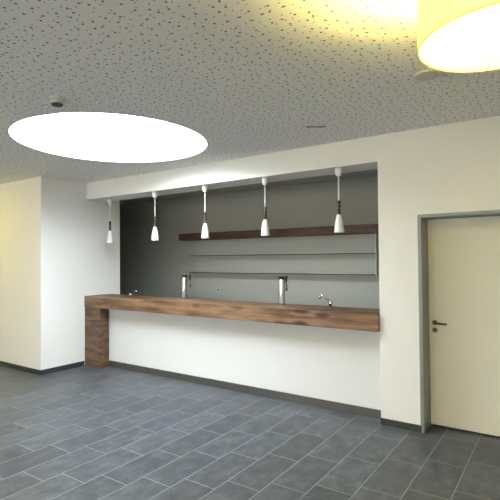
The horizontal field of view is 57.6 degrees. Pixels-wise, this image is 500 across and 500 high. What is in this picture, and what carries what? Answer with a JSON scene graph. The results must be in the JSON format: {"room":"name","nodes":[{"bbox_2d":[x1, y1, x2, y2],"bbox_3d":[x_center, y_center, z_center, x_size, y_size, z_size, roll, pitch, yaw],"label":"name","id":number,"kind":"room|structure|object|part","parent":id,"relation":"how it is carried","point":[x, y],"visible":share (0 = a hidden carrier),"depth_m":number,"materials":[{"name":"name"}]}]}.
{"room":"community hall","nodes":[
{"label":"community hall","id":0,"kind":"room"},
{"bbox_2d":[0,176,119,369],"bbox_3d":[-4.386,0.430,8.656,3.950,3.026,1.500,-1,-1,35],"label":"wall","id":1,"kind":"structure","parent":0,"point":[55,252],"depth_m":7.30,"materials":[{"name":"white paint"}]},
{"bbox_2d":[0,361,40,374],"bbox_3d":[-4.798,1.896,7.999,3.962,0.075,0.012,-1,-1,35],"label":"baseboard","id":2,"kind":"structure","parent":1,"relation":"attached to","point":[2,363],"depth_m":7.19,"materials":[{"name":"tile"}]},
{"bbox_2d":[41,361,83,374],"bbox_3d":[-2.953,1.864,7.197,0.012,0.075,0.755,-1,-1,35],"label":"baseboard","id":3,"kind":"structure","parent":1,"relation":"attached to","point":[77,364],"depth_m":7.17,"materials":[{"name":"tile"}]},
{"bbox_2d":[120,176,377,298],"bbox_3d":[-0.831,0.411,9.184,9.210,3.026,0.200,-1,-1,35],"label":"wall","id":4,"kind":"structure","parent":0,"point":[149,267],"depth_m":9.17,"materials":[{"name":"paint"}]},
{"bbox_2d":[179,224,378,240],"bbox_3d":[0.606,-0.298,7.927,4.788,0.134,0.260,-1,-1,35],"label":"wall shelf","id":5,"kind":"object","parent":4,"relation":"attached to","point":[363,228],"visible":0.56,"depth_m":7.77,"materials":[{"name":"brown wood"}]},
{"bbox_2d":[189,233,379,308],"bbox_3d":[0.421,0.363,8.054,3.795,1.175,0.243,-1,-1,35],"label":"shelving unit","id":6,"kind":"object","parent":4,"relation":"attached to","point":[344,269],"visible":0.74,"depth_m":7.92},
{"bbox_3d":[0.406,0.409,8.050,3.774,0.024,0.214,-1,-1,35],"label":"shelf","id":7,"kind":"part","parent":6,"relation":"part of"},
{"bbox_3d":[0.404,0.079,8.057,3.774,0.024,0.214,-1,-1,35],"label":"shelf","id":8,"kind":"part","parent":6,"relation":"part of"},
{"bbox_3d":[1.968,0.064,6.981,0.020,0.645,0.214,-1,-1,35],"label":"panel","id":9,"kind":"part","parent":6,"relation":"part of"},
{"bbox_2d":[120,169,377,204],"bbox_3d":[-1.502,-1.170,8.516,8.920,0.120,2.100,-1,-1,35],"label":"ceiling","id":10,"kind":"structure","parent":0,"point":[367,173],"depth_m":8.08,"materials":[{"name":"paint"}]},
{"bbox_2d":[0,0,499,183],"bbox_3d":[-2.987,-1.284,2.317,13.500,0.120,9.400,-1,-1,35],"label":"ceiling","id":11,"kind":"structure","parent":0,"point":[249,77],"depth_m":3.19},
{"bbox_2d":[49,96,65,106],"bbox_3d":[-1.539,-1.180,3.625,0.124,0.060,0.124,-1,-1,35],"label":"smoke detector","id":12,"kind":"object","parent":11,"relation":"attached to","point":[56,101],"visible":1,"depth_m":3.59,"materials":[{"name":"white plastic"}]},
{"bbox_2d":[51,102,62,106],"bbox_3d":[-1.539,-1.157,3.625,0.092,0.014,0.092,-1,-1,35],"label":"grille","id":13,"kind":"object","parent":12,"relation":"attached to","point":[56,104],"depth_m":3.60,"materials":[{"name":"black metal"}]},
{"bbox_2d":[7,112,207,162],"bbox_3d":[-1.501,-1.441,5.005,2.070,0.521,2.070,-1,-1,35],"label":"ceiling lamp","id":14,"kind":"object","parent":11,"relation":"attached to","point":[94,136],"visible":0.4,"depth_m":5.83,"materials":[{"name":"white plastic"}]},
{"bbox_2d":[58,113,167,124],"bbox_3d":[-1.503,-1.687,5.010,2.046,0.010,2.046,-1,-1,35],"label":"diffuser","id":15,"kind":"object","parent":14,"relation":"attached to","point":[88,118],"depth_m":5.79,"materials":[{"name":"white plastic"}]},
{"bbox_2d":[305,126,325,127],"bbox_3d":[0.646,-1.208,4.453,0.200,0.005,0.044,0,-1,0],"label":"ceiling vent","id":16,"kind":"object","parent":11,"relation":"in","point":[306,126],"visible":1,"depth_m":4.44,"materials":[{"name":"white plastic"}]},
{"bbox_2d":[414,69,439,80],"bbox_3d":[1.246,-1.228,3.203,0.170,0.027,0.170,-1,-1,35],"label":"ceiling disc","id":17,"kind":"object","parent":11,"relation":"attached to","point":[427,74],"visible":0.99,"depth_m":3.17,"materials":[{"name":"white plastic"}]},
{"bbox_2d":[417,73,436,79],"bbox_3d":[1.246,-1.219,3.203,0.134,0.010,0.134,-1,-1,35],"label":"smoke detector","id":18,"kind":"object","parent":17,"relation":"attached to","point":[420,76],"depth_m":3.18,"materials":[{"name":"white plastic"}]},
{"bbox_2d":[417,0,499,72],"bbox_3d":[0.968,-1.038,1.759,0.605,0.460,0.605,-1,-1,35],"label":"ceiling lamp","id":19,"kind":"object","parent":11,"relation":"hanging from","point":[456,36],"visible":1,"depth_m":1.74,"materials":[{"name":"plastic"}]},
{"bbox_2d":[0,365,499,499],"bbox_3d":[-2.309,1.875,3.200,13.500,0.120,11.700,-1,-1,35],"label":"floor","id":20,"kind":"structure","parent":0,"point":[84,432],"depth_m":4.17,"materials":[{"name":"grey tile"}]},
{"bbox_2d":[84,294,380,418],"bbox_3d":[-0.549,1.293,6.343,4.956,1.143,0.540,-1,-1,35],"label":"bar counter","id":21,"kind":"object","parent":20,"relation":"on","point":[327,357],"depth_m":5.84,"materials":[{"name":"brown wood"}]},
{"bbox_3d":[-2.521,1.423,7.476,0.396,0.962,0.175,-1,-1,35],"label":"leg","id":22,"kind":"part","parent":21,"relation":"part of","materials":[{"name":"brown wood"}]},
{"bbox_2d":[181,274,190,298],"bbox_3d":[-0.962,0.549,6.880,0.116,0.373,0.195,-1,-1,35],"label":"tap","id":23,"kind":"object","parent":21,"relation":"on","point":[184,277],"visible":0.98,"depth_m":6.82,"materials":[{"name":"silver metal"}]},
{"bbox_2d":[84,294,379,331],"bbox_3d":[-0.553,0.812,6.353,4.956,0.181,0.540,-1,-1,35],"label":"countertop","id":24,"kind":"structure","parent":21,"relation":"on","point":[351,318],"depth_m":5.72,"materials":[{"name":"brown wood"}]},
{"bbox_2d":[278,275,287,304],"bbox_3d":[0.435,0.518,5.920,0.116,0.373,0.195,-1,-1,35],"label":"tap","id":25,"kind":"object","parent":21,"relation":"on","point":[282,280],"visible":1,"depth_m":5.85,"materials":[{"name":"silver metal"}]},
{"bbox_3d":[-0.230,1.411,6.805,4.952,0.920,0.575,-1,-1,35],"label":"countertop","id":26,"kind":"structure","parent":20,"relation":"on","visible":0},
{"bbox_2d":[319,294,332,305],"bbox_3d":[0.973,0.749,5.878,0.194,0.347,0.095,-1,-1,35],"label":"sink faucet","id":27,"kind":"object","parent":26,"relation":"on","point":[330,303],"visible":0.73,"depth_m":5.86,"materials":[{"name":"silver metal"}]},
{"bbox_2d":[86,115,499,424],"bbox_3d":[1.317,0.309,5.038,9.550,3.026,0.400,-1,-1,35],"label":"wall","id":28,"kind":"structure","parent":0,"point":[452,167],"depth_m":4.66,"materials":[{"name":"white paint"}]},
{"bbox_2d":[107,199,112,242],"bbox_3d":[-2.347,-0.483,7.618,0.110,0.725,0.110,-1,-1,35],"label":"pendant lamp","id":29,"kind":"object","parent":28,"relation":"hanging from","point":[109,236],"visible":1,"depth_m":7.59,"materials":[{"name":"white glass"}]},
{"bbox_3d":[-2.344,-0.223,7.613,0.110,0.205,0.110,-1,-1,35],"label":"lamp shade","id":30,"kind":"part","parent":29,"relation":"part of","materials":[{"name":"white glass"}]},
{"bbox_2d":[151,192,158,240],"bbox_3d":[-1.425,-0.507,6.814,0.110,0.725,0.110,-1,-1,35],"label":"pendant lamp","id":31,"kind":"object","parent":28,"relation":"hanging from","point":[155,237],"visible":1,"depth_m":6.79,"materials":[{"name":"white glass"}]},
{"bbox_3d":[-1.423,-0.247,6.809,0.110,0.205,0.110,-1,-1,35],"label":"lamp shade","id":32,"kind":"part","parent":31,"relation":"part of","materials":[{"name":"white glass"}]},
{"bbox_2d":[201,185,208,237],"bbox_3d":[-0.618,-0.525,6.259,0.110,0.725,0.110,-1,-1,35],"label":"pendant lamp","id":33,"kind":"object","parent":28,"relation":"hanging from","point":[205,232],"visible":1,"depth_m":6.23,"materials":[{"name":"white paint"}]},
{"bbox_3d":[-0.615,-0.265,6.254,0.110,0.205,0.110,-1,-1,35],"label":"lamp shade","id":34,"kind":"part","parent":33,"relation":"part of","materials":[{"name":"white glass"}]},
{"bbox_2d":[261,177,269,235],"bbox_3d":[0.190,-0.543,5.704,0.110,0.725,0.110,-1,-1,35],"label":"pendant lamp","id":35,"kind":"object","parent":28,"relation":"hanging from","point":[265,227],"visible":1,"depth_m":5.68,"materials":[{"name":"white paint"}]},
{"bbox_3d":[0.191,-0.459,5.702,0.040,0.168,0.040,-1,-1,35],"label":"wooden stem","id":36,"kind":"part","parent":35,"relation":"part of","materials":[{"name":"brown wood"}]},
{"bbox_3d":[0.192,-0.283,5.699,0.110,0.205,0.110,-1,-1,35],"label":"lamp shade","id":37,"kind":"part","parent":35,"relation":"part of","materials":[{"name":"white glass"}]},
{"bbox_2d":[334,168,343,232],"bbox_3d":[1.005,-0.561,5.143,0.110,0.725,0.110,-1,-1,35],"label":"pendant lamp","id":38,"kind":"object","parent":28,"relation":"hanging from","point":[339,227],"visible":1,"depth_m":5.12,"materials":[{"name":"white paint"}]},
{"bbox_3d":[1.006,-0.478,5.141,0.040,0.168,0.040,-1,-1,35],"label":"wooden stem","id":39,"kind":"part","parent":38,"relation":"part of","materials":[{"name":"brown wood"}]},
{"bbox_3d":[1.008,-0.301,5.138,0.110,0.205,0.110,-1,-1,35],"label":"lamp shade","id":40,"kind":"part","parent":38,"relation":"part of","materials":[{"name":"white glass"}]},
{"bbox_2d":[381,418,421,432],"bbox_3d":[1.533,1.778,4.617,0.410,0.068,0.012,-1,-1,35],"label":"baseboard","id":41,"kind":"structure","parent":28,"relation":"attached to","point":[388,422],"depth_m":4.61,"materials":[{"name":"tile"}]},
{"bbox_2d":[417,210,499,436],"bbox_3d":[2.189,0.720,4.377,1.002,2.162,0.330,-1,-1,35],"label":"door","id":42,"kind":"structure","parent":28,"relation":"in","point":[459,252],"depth_m":4.53,"materials":[{"name":"beige paint"}]},
{"bbox_3d":[1.935,0.749,4.627,0.139,0.028,0.071,-1,-1,35],"label":"handle","id":43,"kind":"part","parent":42,"relation":"part of","materials":[{"name":"brown metal"}]}
]}

